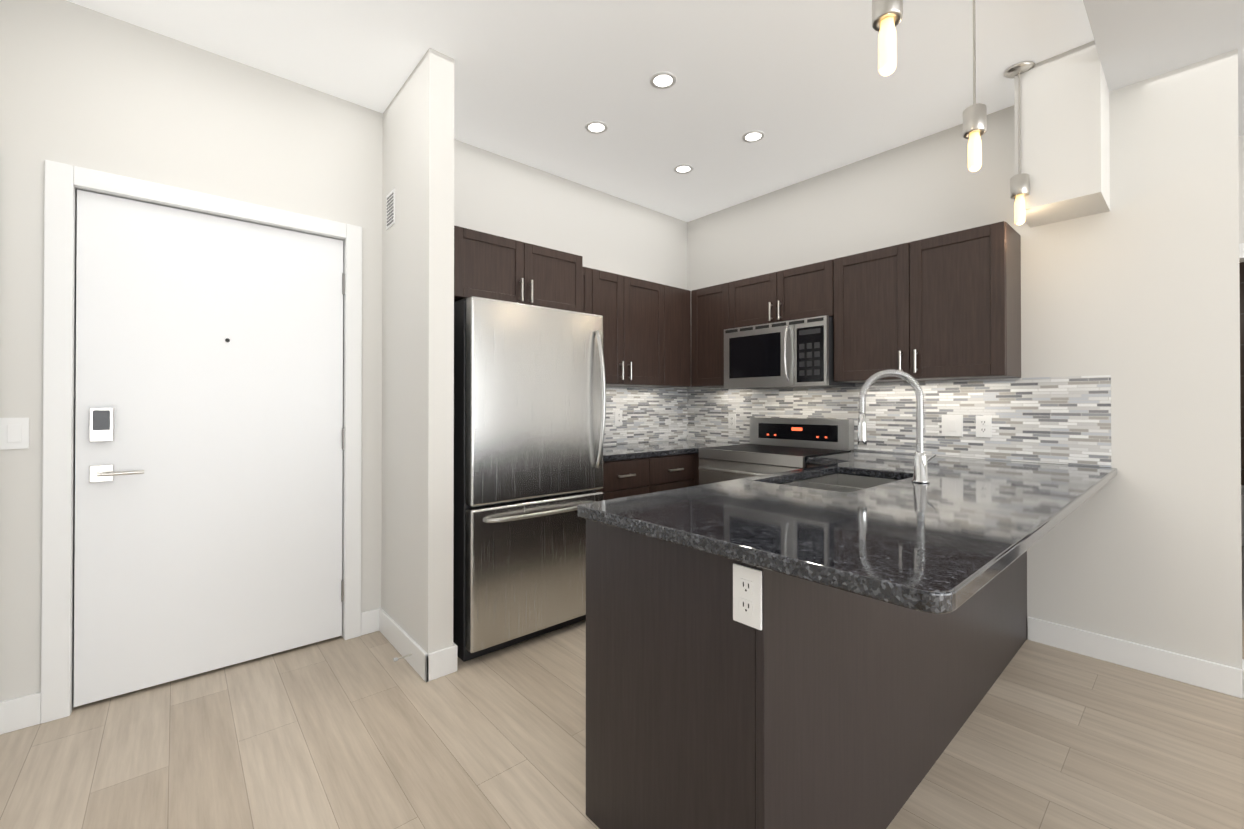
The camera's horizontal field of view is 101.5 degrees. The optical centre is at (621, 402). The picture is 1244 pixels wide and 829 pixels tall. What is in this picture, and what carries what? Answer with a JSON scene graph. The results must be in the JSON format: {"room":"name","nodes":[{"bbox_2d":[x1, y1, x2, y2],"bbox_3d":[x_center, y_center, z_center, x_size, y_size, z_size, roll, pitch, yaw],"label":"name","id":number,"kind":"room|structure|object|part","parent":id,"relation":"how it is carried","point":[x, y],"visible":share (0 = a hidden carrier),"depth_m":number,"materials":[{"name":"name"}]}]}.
{"room":"kitchen","nodes":[
{"label":"kitchen","id":0,"kind":"room"},
{"bbox_2d":[0,0,686,701],"bbox_3d":[-0.918,-0.171,3.186,4.090,2.810,0.120,0,0,-41],"label":"wall","id":1,"kind":"structure","parent":0,"point":[82,86],"depth_m":2.24,"materials":[{"name":"white paint"}]},
{"bbox_2d":[0,418,28,449],"bbox_3d":[-2.278,0.117,1.904,0.072,0.118,0.008,0,0,-41],"label":"light switch","id":2,"kind":"object","parent":1,"relation":"attached to","point":[14,433],"visible":1,"depth_m":1.90,"materials":[{"name":"white plastic"}]},
{"bbox_2d":[41,160,361,723],"bbox_3d":[-1.840,0.149,2.363,1.120,2.160,0.138,0,0,-41],"label":"door frame","id":3,"kind":"structure","parent":1,"relation":"attached to","point":[61,180],"depth_m":1.99,"materials":[{"name":"white wood"}]},
{"bbox_2d":[74,190,344,706],"bbox_3d":[-1.809,0.182,2.335,0.967,2.062,0.100,0,0,-41],"label":"entry door","id":4,"kind":"structure","parent":1,"relation":"in","point":[209,438],"depth_m":2.27,"materials":[{"name":"white paint"},{"name":"brushed nickel"}]},
{"bbox_2d":[454,225,585,312],"bbox_3d":[-0.700,-0.700,2.964,0.800,0.354,0.503,0,0,-41],"label":"upper cabinet","id":5,"kind":"object","parent":1,"relation":"attached to","point":[486,265],"depth_m":2.74,"materials":[{"name":"brown wood"}]},
{"bbox_2d":[586,267,601,315],"bbox_3d":[-0.356,-0.500,3.381,0.265,0.750,0.328,0,0,-41],"label":"upper cabinet","id":6,"kind":"object","parent":1,"relation":"attached to","point":[593,277],"depth_m":3.31,"materials":[{"name":"brown wood"}]},
{"bbox_2d":[602,271,633,386],"bbox_3d":[-0.198,-0.499,3.520,0.395,0.750,0.328,0,0,-41],"label":"upper cabinet","id":7,"kind":"object","parent":1,"relation":"attached to","point":[617,290],"depth_m":3.45,"materials":[{"name":"brown wood"}]},
{"bbox_2d":[0,608,1243,734],"bbox_3d":[0.183,1.168,2.026,3.985,0.118,3.065,0,0,-41],"label":"baseboard","id":8,"kind":"structure","parent":1,"relation":"attached to","point":[22,712],"depth_m":2.30,"materials":[{"name":"white wood"}]},
{"bbox_2d":[393,654,411,661],"bbox_3d":[-1.005,1.169,2.330,0.080,0.015,0.016,0,0,-41],"label":"door stop","id":9,"kind":"object","parent":8,"relation":"attached to","point":[395,659],"visible":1,"depth_m":2.32,"materials":[{"name":"silver metal"}]},
{"bbox_2d":[626,278,657,387],"bbox_3d":[0.033,-0.497,3.723,0.460,0.750,0.328,0,0,-41],"label":"upper cabinet","id":10,"kind":"object","parent":1,"relation":"attached to","point":[645,292],"depth_m":3.63,"materials":[{"name":"brown wood"}]},
{"bbox_2d":[603,386,686,444],"bbox_3d":[-0.007,0.099,3.899,1.470,0.438,0.006,0,0,-41],"label":"backsplash","id":11,"kind":"structure","parent":1,"relation":"attached to","point":[648,414],"depth_m":4.07,"materials":[{"name":"tile"}]},
{"bbox_2d":[615,410,621,425],"bbox_3d":[-0.025,0.118,3.873,0.072,0.118,0.007,0,0,-41],"label":"outlet","id":12,"kind":"object","parent":11,"relation":"attached to","point":[618,417],"visible":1,"depth_m":3.87,"materials":[{"name":"white plastic"}]},
{"bbox_2d":[658,283,697,387],"bbox_3d":[0.316,-0.496,3.933,0.364,0.750,0.386,0,0,-41],"label":"upper cabinet","id":13,"kind":"object","parent":1,"relation":"attached to","point":[677,307],"depth_m":3.85,"materials":[{"name":"brown wood"}]},
{"bbox_2d":[381,48,453,653],"bbox_3d":[-1.039,-0.174,2.548,0.115,2.810,0.680,0,0,-41],"label":"wall","id":14,"kind":"structure","parent":0,"point":[417,395],"depth_m":2.33,"materials":[{"name":"white paint"}]},
{"bbox_2d":[386,188,394,229],"bbox_3d":[-1.211,-1.009,2.655,0.006,0.180,0.130,0,0,-41],"label":"air vent","id":15,"kind":"object","parent":14,"relation":"in","point":[390,209],"visible":1,"depth_m":2.65,"materials":[{"name":"white metal"}]},
{"bbox_2d":[67,0,1093,221],"bbox_3d":[2.312,-1.637,1.321,10.470,0.100,7.440,0,0,-41],"label":"ceiling","id":16,"kind":"structure","parent":0,"point":[807,88],"depth_m":2.40,"materials":[{"name":"white paint"}]},
{"bbox_2d":[585,121,607,133],"bbox_3d":[-0.147,-1.573,2.908,0.132,0.007,0.132,0,0,-41],"label":"recessed light","id":17,"kind":"object","parent":16,"relation":"in","point":[596,127],"visible":1,"depth_m":2.90,"materials":[{"name":"white"}]},
{"bbox_2d":[650,71,676,88],"bbox_3d":[0.202,-1.576,2.488,0.132,0.007,0.132,0,0,-41],"label":"recessed light","id":18,"kind":"object","parent":16,"relation":"in","point":[662,80],"visible":1,"depth_m":2.49,"materials":[{"name":"white"}]},
{"bbox_2d":[674,164,692,173],"bbox_3d":[0.414,-1.570,3.420,0.132,0.007,0.132,0,0,-41],"label":"recessed light","id":19,"kind":"object","parent":16,"relation":"in","point":[683,168],"visible":1,"depth_m":3.41,"materials":[{"name":"white"}]},
{"bbox_2d":[742,130,764,142],"bbox_3d":[0.777,-1.573,3.007,0.132,0.007,0.132,0,0,-41],"label":"recessed light","id":20,"kind":"object","parent":16,"relation":"in","point":[753,136],"visible":1,"depth_m":3.00,"materials":[{"name":"white"}]},
{"bbox_2d":[872,0,902,75],"bbox_3d":[0.685,-1.217,1.314,0.120,0.739,0.120,0,0,-41],"label":"pendant light","id":21,"kind":"object","parent":16,"relation":"hanging from","point":[887,16],"visible":1,"depth_m":1.30,"materials":[{"name":"white glass"}]},
{"bbox_2d":[963,0,986,171],"bbox_3d":[1.287,-1.214,1.856,0.120,0.739,0.120,0,0,-41],"label":"pendant light","id":22,"kind":"object","parent":16,"relation":"hanging from","point":[974,122],"visible":1,"depth_m":1.84,"materials":[{"name":"white glass"}]},
{"bbox_2d":[1003,61,1034,224],"bbox_3d":[1.883,-1.210,2.405,0.120,0.739,0.120,0,0,-41],"label":"pendant light","id":23,"kind":"object","parent":16,"relation":"hanging from","point":[1019,186],"visible":1,"depth_m":2.39,"materials":[{"name":"silver metal"}]},
{"bbox_2d":[0,546,1243,828],"bbox_3d":[2.312,1.271,1.303,10.470,0.104,7.440,0,0,-41],"label":"floor","id":24,"kind":"structure","parent":0,"point":[364,731],"depth_m":1.78,"materials":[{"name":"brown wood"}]},
{"bbox_2d":[453,296,605,661],"bbox_3d":[-0.600,0.367,2.843,0.800,1.730,0.751,0,0,-41],"label":"fridge","id":25,"kind":"object","parent":24,"relation":"on","point":[529,404],"visible":0.92,"depth_m":2.53,"materials":[{"name":"grey metal"}]},
{"bbox_3d":[-0.366,0.083,2.599,0.689,0.974,0.071,0,0,-41],"label":"handle","id":26,"kind":"part","parent":25,"relation":"part of","materials":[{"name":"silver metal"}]},
{"bbox_2d":[597,456,660,499],"bbox_3d":[-0.169,0.794,3.344,0.499,0.884,0.618,0,0,-41],"label":"base cabinet","id":27,"kind":"object","parent":24,"relation":"on","point":[629,477],"depth_m":3.13,"materials":[{"name":"brown wood"}]},
{"bbox_2d":[661,453,696,490],"bbox_3d":[0.115,0.795,3.593,0.497,0.884,0.618,0,0,-41],"label":"base cabinet","id":28,"kind":"object","parent":24,"relation":"on","point":[677,471],"depth_m":3.42,"materials":[{"name":"brown wood"}]},
{"bbox_2d":[697,453,700,484],"bbox_3d":[0.383,0.797,3.829,0.338,0.884,0.618,0,0,-41],"label":"base cabinet","id":29,"kind":"object","parent":24,"relation":"on","point":[698,458],"depth_m":3.51,"materials":[{"name":"brown wood"}]},
{"bbox_2d":[603,439,732,461],"bbox_3d":[0.214,0.335,3.671,1.502,0.035,0.638,0,0,-41],"label":"countertop","id":30,"kind":"structure","parent":29,"relation":"on","point":[613,452],"depth_m":3.45,"materials":[{"name":"stone"}]},
{"bbox_2d":[693,443,747,453],"bbox_3d":[0.760,0.335,3.691,0.653,0.035,0.052,0,0,-41],"label":"countertop","id":31,"kind":"structure","parent":29,"relation":"on","point":[696,446],"depth_m":3.74,"materials":[{"name":"stone"}]},
{"bbox_2d":[586,519,869,828],"bbox_3d":[0.269,0.782,1.435,0.470,0.884,0.610,0,0,-41],"label":"peninsula end panel","id":32,"kind":"object","parent":24,"relation":"on","point":[811,705],"depth_m":1.23,"materials":[{"name":"brown wood"}]},
{"bbox_2d":[733,563,761,629],"bbox_3d":[0.265,0.412,1.079,0.007,0.122,0.070,0,0,-41],"label":"outlet","id":33,"kind":"object","parent":32,"relation":"attached to","point":[747,595],"visible":1,"depth_m":1.07,"materials":[{"name":"white plastic"}]},
{"bbox_2d":[698,417,853,484],"bbox_3d":[0.993,0.673,3.346,0.720,1.125,0.761,0,0,-41],"label":"range","id":34,"kind":"object","parent":24,"relation":"on","point":[776,445],"visible":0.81,"depth_m":3.33,"materials":[{"name":"grey metal"}]},
{"bbox_2d":[807,464,895,479],"bbox_3d":[1.375,0.792,2.992,0.648,0.884,0.264,0,0,-41],"label":"base cabinet","id":35,"kind":"object","parent":24,"relation":"on","point":[809,465],"depth_m":2.86,"materials":[{"name":"brown wood"}]},
{"bbox_2d":[806,451,876,462],"bbox_3d":[1.361,0.331,3.007,0.653,0.035,0.228,0,0,-41],"label":"countertop","id":36,"kind":"structure","parent":35,"relation":"on","point":[847,455],"depth_m":2.93,"materials":[{"name":"stone"}]},
{"bbox_2d":[783,473,969,768],"bbox_3d":[0.947,0.786,2.030,0.445,0.884,0.610,0,0,-41],"label":"base cabinet","id":37,"kind":"object","parent":24,"relation":"on","point":[949,632],"depth_m":1.82,"materials":[{"name":"brown wood"}]},
{"bbox_2d":[870,598,929,828],"bbox_3d":[0.613,0.784,1.737,0.445,0.884,0.610,0,0,-41],"label":"peninsula panel","id":38,"kind":"object","parent":24,"relation":"on","point":[899,635],"depth_m":1.51,"materials":[{"name":"brown wood"}]},
{"bbox_2d":[585,475,824,545],"bbox_3d":[0.342,0.322,1.581,0.820,0.035,0.330,0,0,-41],"label":"countertop","id":39,"kind":"structure","parent":38,"relation":"on","point":[659,515],"depth_m":1.51,"materials":[{"name":"stone"}]},
{"bbox_2d":[783,474,897,492],"bbox_3d":[0.903,0.438,2.087,0.716,0.188,0.386,0,0,-41],"label":"sink","id":40,"kind":"object","parent":39,"relation":"in","point":[844,483],"visible":0.12,"depth_m":2.33,"materials":[{"name":"silver metal"}]},
{"bbox_2d":[846,474,997,714],"bbox_3d":[1.272,0.788,2.316,0.420,0.884,0.610,0,0,-41],"label":"base cabinet","id":41,"kind":"object","parent":24,"relation":"on","point":[984,603],"depth_m":2.11,"materials":[{"name":"brown wood"}]},
{"bbox_2d":[998,551,1026,676],"bbox_3d":[1.669,0.790,2.665,0.638,0.884,0.610,0,0,-41],"label":"base cabinet","id":42,"kind":"object","parent":24,"relation":"on","point":[1012,581],"depth_m":2.43,"materials":[{"name":"brown wood"}]},
{"bbox_2d":[577,452,900,518],"bbox_3d":[0.800,0.326,2.290,2.443,0.035,0.080,0,0,-41],"label":"countertop","id":43,"kind":"structure","parent":42,"relation":"on","point":[830,466],"depth_m":2.33,"materials":[{"name":"stone"}]},
{"bbox_2d":[681,459,1116,613],"bbox_3d":[1.241,0.323,1.788,2.443,0.035,0.535,0,0,-41],"label":"countertop","id":44,"kind":"structure","parent":42,"relation":"on","point":[955,533],"depth_m":1.22,"materials":[{"name":"stone"}]},
{"bbox_2d":[857,369,935,482],"bbox_3d":[1.088,0.087,2.033,0.084,0.439,0.277,0,0,-41],"label":"faucet","id":45,"kind":"object","parent":44,"relation":"on","point":[920,472],"visible":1,"depth_m":1.96,"materials":[{"name":"silver metal"}]},
{"bbox_2d":[841,454,972,477],"bbox_3d":[1.519,0.328,2.615,0.933,0.035,0.330,0,0,-41],"label":"countertop","id":46,"kind":"structure","parent":42,"relation":"on","point":[880,465],"depth_m":2.54,"materials":[{"name":"stone"}]},
{"bbox_2d":[1241,485,1243,546],"bbox_3d":[5.583,1.019,4.710,0.840,0.450,1.760,0,0,-41],"label":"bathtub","id":47,"kind":"object","parent":24,"relation":"on","point":[1242,514],"depth_m":4.36,"materials":[{"name":"white"}]},
{"bbox_2d":[687,49,1241,668],"bbox_3d":[1.580,-0.170,3.350,0.120,2.810,3.170,0,0,-41],"label":"wall","id":48,"kind":"structure","parent":0,"point":[1135,291],"depth_m":2.36,"materials":[{"name":"white paint"}]},
{"bbox_2d":[698,282,729,387],"bbox_3d":[0.773,-0.496,3.928,0.328,0.750,0.376,0,0,-41],"label":"upper cabinet","id":49,"kind":"object","parent":48,"relation":"attached to","point":[713,301],"depth_m":3.80,"materials":[{"name":"brown wood"}]},
{"bbox_2d":[730,259,833,328],"bbox_3d":[1.154,-0.700,3.496,0.328,0.348,0.778,0,0,-41],"label":"upper cabinet","id":50,"kind":"object","parent":48,"relation":"attached to","point":[806,291],"depth_m":3.34,"materials":[{"name":"brown wood"}]},
{"bbox_2d":[724,315,854,388],"bbox_3d":[1.103,-0.311,3.449,0.442,0.420,0.762,0,0,-41],"label":"microwave","id":51,"kind":"object","parent":50,"relation":"attached to","point":[797,353],"visible":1,"depth_m":3.28,"materials":[{"name":"grey metal"}]},
{"bbox_2d":[687,375,1110,466],"bbox_3d":[1.442,0.096,3.407,0.007,0.438,2.659,0,0,-41],"label":"backsplash","id":52,"kind":"structure","parent":48,"relation":"attached to","point":[1066,420],"depth_m":2.87,"materials":[{"name":"tile"}]},
{"bbox_2d":[728,414,735,428],"bbox_3d":[0.876,0.149,4.041,0.007,0.118,0.072,0,0,-41],"label":"outlet","id":53,"kind":"object","parent":52,"relation":"attached to","point":[731,421],"visible":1,"depth_m":4.04,"materials":[{"name":"white plastic"}]},
{"bbox_2d":[942,415,962,436],"bbox_3d":[1.882,0.133,2.895,0.008,0.122,0.105,0,0,-41],"label":"light switch","id":54,"kind":"object","parent":52,"relation":"attached to","point":[952,425],"visible":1,"depth_m":2.89,"materials":[{"name":"white plastic"}]},
{"bbox_2d":[976,416,991,436],"bbox_3d":[1.981,0.132,2.783,0.007,0.118,0.072,0,0,-41],"label":"outlet","id":55,"kind":"object","parent":52,"relation":"attached to","point":[983,426],"visible":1,"depth_m":2.78,"materials":[{"name":"white plastic"}]},
{"bbox_2d":[834,221,1020,382],"bbox_3d":[1.692,-0.503,2.882,0.328,0.750,0.854,0,0,-41],"label":"upper cabinet","id":56,"kind":"object","parent":48,"relation":"attached to","point":[943,307],"depth_m":2.69,"materials":[{"name":"brown wood"}]},
{"bbox_2d":[1014,41,1109,227],"bbox_3d":[2.100,-1.245,2.423,0.330,0.670,0.300,0,0,-41],"label":"bulkhead","id":57,"kind":"object","parent":48,"relation":"attached to","point":[1065,139],"visible":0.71,"depth_m":2.31,"materials":[{"name":"white paint"}]},
{"bbox_2d":[1083,0,1243,136],"bbox_3d":[3.269,-1.544,0.231,10.470,0.100,4.540,0,0,-41],"label":"ceiling","id":58,"kind":"structure","parent":0,"point":[1136,41],"depth_m":2.05,"materials":[{"name":"grey paint"}]},
{"bbox_2d":[1238,136,1243,262],"bbox_3d":[4.627,-0.181,1.548,0.120,2.810,4.740,0,0,-41],"label":"wall","id":59,"kind":"structure","parent":0,"point":[1241,189],"depth_m":2.82,"materials":[{"name":"white paint"}]},
{"bbox_2d":[1239,243,1243,258],"bbox_3d":[3.427,0.177,2.808,0.018,2.110,0.980,0,0,-41],"label":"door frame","id":60,"kind":"structure","parent":59,"relation":"attached to","point":[1241,250],"depth_m":2.81,"materials":[{"name":"white"}]},
{"bbox_2d":[1239,262,1243,484],"bbox_3d":[5.941,-0.159,5.037,0.100,2.810,1.770,0,0,-41],"label":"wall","id":61,"kind":"structure","parent":0,"point":[1241,268],"depth_m":4.90,"materials":[{"name":"white paint"}]}
]}

